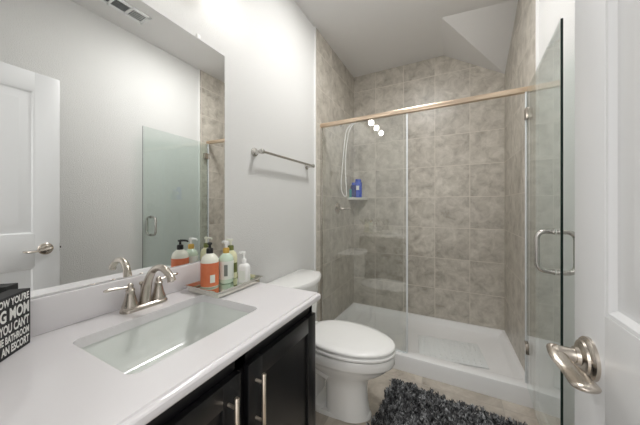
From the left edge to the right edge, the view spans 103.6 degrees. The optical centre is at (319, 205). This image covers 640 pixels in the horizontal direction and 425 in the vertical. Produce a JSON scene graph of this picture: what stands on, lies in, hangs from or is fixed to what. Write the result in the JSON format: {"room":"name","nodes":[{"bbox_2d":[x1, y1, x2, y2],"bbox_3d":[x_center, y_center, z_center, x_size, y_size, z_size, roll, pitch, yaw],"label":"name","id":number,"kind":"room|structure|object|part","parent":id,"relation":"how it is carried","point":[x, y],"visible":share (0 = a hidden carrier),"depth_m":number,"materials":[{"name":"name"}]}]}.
{"room":"bathroom","nodes":[
{"label":"bathroom","id":0,"kind":"room"},
{"bbox_2d":[73,0,353,321],"bbox_3d":[-0.306,-0.147,1.758,0.110,2.765,3.085,0,0,27],"label":"wall","id":1,"kind":"structure","parent":0,"point":[267,46],"depth_m":1.74,"materials":[{"name":"white paint"}]},
{"bbox_2d":[0,0,224,298],"bbox_3d":[-0.699,-0.263,0.883,0.011,1.042,0.921,0,0,27],"label":"wall mirror","id":2,"kind":"object","parent":1,"relation":"attached to","point":[112,112],"visible":0.93,"depth_m":0.84,"materials":[{"name":"silver mirror"}]},
{"bbox_2d":[30,257,218,337],"bbox_3d":[-0.697,0.309,0.879,0.020,0.101,0.919,0,0,27],"label":"backsplash","id":3,"kind":"structure","parent":1,"relation":"attached to","point":[48,313],"depth_m":0.80,"materials":[{"name":"white stone"}]},
{"bbox_2d":[251,148,314,169],"bbox_3d":[-0.217,-0.315,1.749,0.075,0.054,0.666,0,0,27],"label":"towel bar","id":4,"kind":"object","parent":1,"relation":"attached to","point":[254,151],"visible":1,"depth_m":1.58,"materials":[{"name":"grey metal"}]},
{"bbox_3d":[-0.358,-0.315,1.477,0.075,0.054,0.054,0,0,27],"label":"post","id":5,"kind":"part","parent":4,"relation":"part of","materials":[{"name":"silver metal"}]},
{"bbox_2d":[314,26,315,270],"bbox_3d":[-0.043,-0.147,2.156,0.013,2.765,0.011,0,0,27],"label":"trim","id":6,"kind":"structure","parent":1,"relation":"attached to","point":[314,26],"depth_m":2.15,"materials":[{"name":"white paint"}]},
{"bbox_2d":[335,202,349,213],"bbox_3d":[0.236,0.027,2.545,0.131,0.124,0.124,0,0,27],"label":"shower valve","id":7,"kind":"object","parent":1,"relation":"attached to","point":[338,207],"visible":1,"depth_m":2.54,"materials":[{"name":"silver metal"}]},
{"bbox_2d":[340,121,365,196],"bbox_3d":[0.343,-0.486,2.580,0.289,0.793,0.088,0,0,27],"label":"shower","id":8,"kind":"object","parent":1,"relation":"attached to","point":[351,124],"visible":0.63,"depth_m":2.63,"materials":[{"name":"silver metal"}]},
{"bbox_2d":[348,197,367,199],"bbox_3d":[0.434,-0.078,2.883,0.174,0.026,0.206,0,0,27],"label":"corner shelf","id":9,"kind":"object","parent":1,"relation":"attached to","point":[349,198],"visible":1,"depth_m":2.83,"materials":[{"name":"grey stone"}]},
{"bbox_2d":[351,182,355,196],"bbox_3d":[0.382,-0.173,2.892,0.062,0.180,0.042,0,0,-1],"label":"shampoo bottle","id":10,"kind":"object","parent":9,"relation":"on","point":[353,186],"visible":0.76,"depth_m":2.87,"materials":[{"name":"blue plastic"}]},
{"bbox_2d":[355,179,361,196],"bbox_3d":[0.442,-0.194,2.917,0.086,0.220,0.053,0,0,10],"label":"shampoo bottle","id":11,"kind":"object","parent":9,"relation":"on","point":[358,183],"visible":0.82,"depth_m":2.89,"materials":[{"name":"blue plastic"}]},
{"bbox_2d":[294,0,512,76],"bbox_3d":[0.398,-1.570,1.395,1.694,0.080,3.085,0,0,27],"label":"ceiling","id":12,"kind":"structure","parent":0,"point":[368,36],"depth_m":2.15,"materials":[{"name":"white paint"}]},
{"bbox_2d":[315,368,539,424],"bbox_3d":[0.150,1.275,0.915,1.694,0.080,4.165,0,0,27],"label":"floor","id":13,"kind":"structure","parent":0,"point":[376,386],"depth_m":1.61,"materials":[{"name":"tile"}]},
{"bbox_2d":[146,305,314,424],"bbox_3d":[-0.450,0.812,0.743,0.582,0.846,0.897,0,0,27],"label":"vanity cabinet","id":14,"kind":"object","parent":13,"relation":"on","point":[273,382],"visible":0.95,"depth_m":0.76,"materials":[{"name":"black paint"}]},
{"bbox_2d":[0,282,320,424],"bbox_3d":[-0.457,0.374,0.757,0.559,0.028,0.923,0,0,27],"label":"countertop","id":15,"kind":"structure","parent":14,"relation":"on","point":[50,380],"depth_m":0.56,"materials":[{"name":"white stone"}]},
{"bbox_2d":[0,288,29,361],"bbox_3d":[-0.746,0.288,0.559,0.040,0.144,0.205,0,0,-19],"label":"box sign","id":16,"kind":"object","parent":15,"relation":"on","point":[14,303],"visible":1,"depth_m":0.61,"materials":[{"name":"black paint"}]},
{"bbox_2d":[103,264,177,314],"bbox_3d":[-0.605,0.282,0.907,0.207,0.156,0.190,0,0,-13],"label":"faucet","id":17,"kind":"object","parent":15,"relation":"on","point":[130,304],"visible":1,"depth_m":0.88,"materials":[{"name":"silver metal"}]},
{"bbox_3d":[-0.665,0.275,0.828,0.012,0.015,0.076,0,0,27],"label":"lever","id":18,"kind":"part","parent":17,"relation":"part of","materials":[{"name":"silver metal"}]},
{"bbox_3d":[-0.648,0.307,0.861,0.049,0.082,0.049,0,0,27],"label":"handle","id":19,"kind":"part","parent":17,"relation":"part of","materials":[{"name":"silver metal"}]},
{"bbox_3d":[-0.627,0.352,0.903,0.054,0.016,0.154,0,0,27],"label":"plate","id":20,"kind":"part","parent":17,"relation":"part of","materials":[{"name":"silver metal"}]},
{"bbox_3d":[-0.567,0.276,0.875,0.171,0.143,0.038,0,0,25],"label":"spout","id":21,"kind":"part","parent":17,"relation":"part of","materials":[{"name":"silver metal"}]},
{"bbox_3d":[-0.605,0.307,0.945,0.049,0.082,0.049,0,0,27],"label":"handle","id":22,"kind":"part","parent":17,"relation":"part of","materials":[{"name":"silver metal"}]},
{"bbox_2d":[81,302,248,374],"bbox_3d":[-0.436,0.458,0.775,0.328,0.139,0.434,0,0,27],"label":"sink basin","id":23,"kind":"object","parent":15,"relation":"in","point":[135,350],"visible":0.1,"depth_m":0.86,"materials":[{"name":"white ceramic"}]},
{"bbox_2d":[184,272,262,297],"bbox_3d":[-0.416,0.345,1.115,0.200,0.030,0.260,0,0,27],"label":"tray","id":24,"kind":"object","parent":15,"relation":"on","point":[220,290],"visible":0.65,"depth_m":1.06,"materials":[{"name":"silver metal"}]},
{"bbox_2d":[200,242,218,287],"bbox_3d":[-0.478,0.254,1.093,0.075,0.190,0.074,0,0,27],"label":"soap bottle","id":25,"kind":"object","parent":24,"relation":"on","point":[209,264],"visible":1,"depth_m":1.06,"materials":[{"name":"orange plastic"}]},
{"bbox_3d":[-0.454,0.310,1.065,0.021,0.033,0.001,0,0,-41],"label":"print panel","id":26,"kind":"part","parent":25,"relation":"part of","materials":[{"name":"white paper"}]},
{"bbox_2d":[219,241,233,283],"bbox_3d":[-0.427,0.255,1.146,0.065,0.188,0.066,0,0,-6],"label":"soap bottle","id":27,"kind":"object","parent":24,"relation":"on","point":[226,261],"visible":0.99,"depth_m":1.12,"materials":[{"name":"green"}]},
{"bbox_3d":[-0.417,0.289,1.115,0.015,0.050,0.001,0,0,-18],"label":"print panel","id":28,"kind":"part","parent":27,"relation":"part of","materials":[{"name":"grey"}]},
{"bbox_2d":[226,239,236,277],"bbox_3d":[-0.431,0.255,1.217,0.061,0.188,0.061,0,0,-14],"label":"soap bottle","id":29,"kind":"object","parent":24,"relation":"on","point":[231,247],"visible":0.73,"depth_m":1.21,"materials":[{"name":"beige plastic"}]},
{"bbox_2d":[238,252,249,282],"bbox_3d":[-0.351,0.280,1.154,0.056,0.137,0.039,0,0,13],"label":"lotion bottle","id":30,"kind":"object","parent":24,"relation":"on","point":[244,267],"visible":0.97,"depth_m":1.14,"materials":[{"name":"white plastic"}]},
{"bbox_3d":[-0.318,0.766,0.459,0.019,0.667,0.452,0,0,27],"label":"door","id":31,"kind":"part","parent":14,"relation":"part of","materials":[{"name":"black paint"}]},
{"bbox_3d":[-0.210,0.541,0.611,0.034,0.157,0.012,0,0,27],"label":"handle","id":32,"kind":"part","parent":14,"relation":"part of","materials":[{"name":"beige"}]},
{"bbox_3d":[-0.165,0.541,0.699,0.034,0.157,0.012,0,0,27],"label":"handle","id":33,"kind":"part","parent":14,"relation":"part of","materials":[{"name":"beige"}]},
{"bbox_3d":[-0.114,0.766,0.854,0.019,0.667,0.382,0,0,27],"label":"door","id":34,"kind":"part","parent":14,"relation":"part of","materials":[{"name":"black paint"}]},
{"bbox_2d":[267,269,395,423],"bbox_3d":[0.085,0.860,1.576,0.756,0.751,0.440,0,0,27],"label":"toilet","id":35,"kind":"object","parent":13,"relation":"on","point":[348,355],"visible":0.53,"depth_m":1.44,"materials":[{"name":"white ceramic"}]},
{"bbox_3d":[-0.143,0.503,1.694,0.242,0.038,0.440,0,0,27],"label":"tank lid","id":36,"kind":"part","parent":35,"relation":"part of","materials":[{"name":"white ceramic"}]},
{"bbox_3d":[-0.147,0.693,1.696,0.214,0.340,0.400,0,0,27],"label":"tank","id":37,"kind":"part","parent":35,"relation":"part of","materials":[{"name":"white ceramic"}]},
{"bbox_3d":[0.176,0.794,1.530,0.546,0.026,0.372,0,0,27],"label":"lid","id":38,"kind":"part","parent":35,"relation":"part of","materials":[{"name":"white plastic"}]},
{"bbox_3d":[0.177,0.824,1.529,0.549,0.016,0.380,0,0,27],"label":"seat","id":39,"kind":"part","parent":35,"relation":"part of","materials":[{"name":"white plastic"}]},
{"bbox_2d":[334,303,532,408],"bbox_3d":[0.851,1.177,2.273,1.473,0.116,0.910,0,0,27],"label":"shower tray","id":40,"kind":"object","parent":13,"relation":"on","point":[504,379],"visible":0.7,"depth_m":2.03,"materials":[{"name":"white ceramic"}]},
{"bbox_2d":[320,18,574,424],"bbox_3d":[0.499,0.188,1.591,1.474,1.862,0.746,0,0,27],"label":"shower door frame","id":41,"kind":"structure","parent":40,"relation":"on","point":[528,112],"depth_m":1.56,"materials":[{"name":"silver metal"}]},
{"bbox_3d":[0.663,-0.717,1.909,1.473,0.052,0.032,0,0,27],"label":"header rail","id":42,"kind":"part","parent":41,"relation":"part of","materials":[{"name":"silver metal"}]},
{"bbox_3d":[1.103,0.199,1.262,0.008,1.817,0.717,0,0,31],"label":"glass door","id":43,"kind":"part","parent":41,"relation":"part of","materials":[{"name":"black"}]},
{"bbox_3d":[0.956,0.188,1.020,0.140,0.189,0.024,0,0,31],"label":"pull handle","id":44,"kind":"part","parent":41,"relation":"part of","materials":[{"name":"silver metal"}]},
{"bbox_2d":[418,335,488,368],"bbox_3d":[1.079,1.200,2.099,0.480,0.010,0.350,0,0,19],"label":"bath mat","id":45,"kind":"object","parent":40,"relation":"in","point":[460,352],"visible":0.99,"depth_m":2.08,"materials":[{"name":"white"}]},
{"bbox_2d":[366,378,527,424],"bbox_3d":[0.703,1.215,1.378,0.782,0.039,0.523,0,0,32],"label":"shag rug","id":46,"kind":"object","parent":13,"relation":"on","point":[406,403],"visible":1,"depth_m":1.49,"materials":[{"name":"grey fabric"}]},
{"bbox_2d":[354,56,504,329],"bbox_3d":[1.062,-0.147,2.682,1.494,2.765,0.010,0,0,27],"label":"wall","id":47,"kind":"structure","parent":0,"point":[456,154],"depth_m":2.61,"materials":[{"name":"tile"}]},
{"bbox_2d":[442,0,517,73],"bbox_3d":[1.351,-1.375,2.195,0.512,0.309,0.590,0,0,27],"label":"ceiling","id":48,"kind":"structure","parent":0,"point":[481,37],"depth_m":2.12,"materials":[{"name":"white paint"}]},
{"bbox_2d":[505,0,574,424],"bbox_3d":[1.102,-0.147,1.032,0.110,2.765,3.085,0,0,27],"label":"wall","id":49,"kind":"structure","parent":0,"point":[551,12],"depth_m":1.40,"materials":[{"name":"white paint"}]},
{"bbox_2d":[536,0,538,400],"bbox_3d":[1.273,-0.147,1.477,0.013,2.765,0.011,0,0,27],"label":"trim","id":50,"kind":"structure","parent":49,"relation":"attached to","point":[537,1],"depth_m":1.47,"materials":[{"name":"white tile"}]},
{"bbox_2d":[536,401,548,424],"bbox_3d":[0.842,1.188,0.640,0.013,0.095,1.870,0,0,27],"label":"baseboard","id":51,"kind":"structure","parent":49,"relation":"attached to","point":[542,420],"depth_m":1.40,"materials":[{"name":"white paint"}]},
{"bbox_3d":[-0.282,-0.147,0.078,1.494,2.765,0.120,0,0,27],"label":"wall","id":52,"kind":"structure","parent":0,"visible":0},
{"bbox_2d":[546,0,639,424],"bbox_3d":[0.345,0.201,0.212,0.096,2.045,0.703,0,0,27],"label":"door","id":53,"kind":"structure","parent":52,"relation":"in","point":[602,365],"depth_m":0.40,"materials":[{"name":"white paint"}]},
{"bbox_3d":[0.427,0.273,0.427,0.043,0.027,0.121,0,0,27],"label":"lever","id":54,"kind":"part","parent":53,"relation":"part of","materials":[{"name":"silver metal"}]}
]}

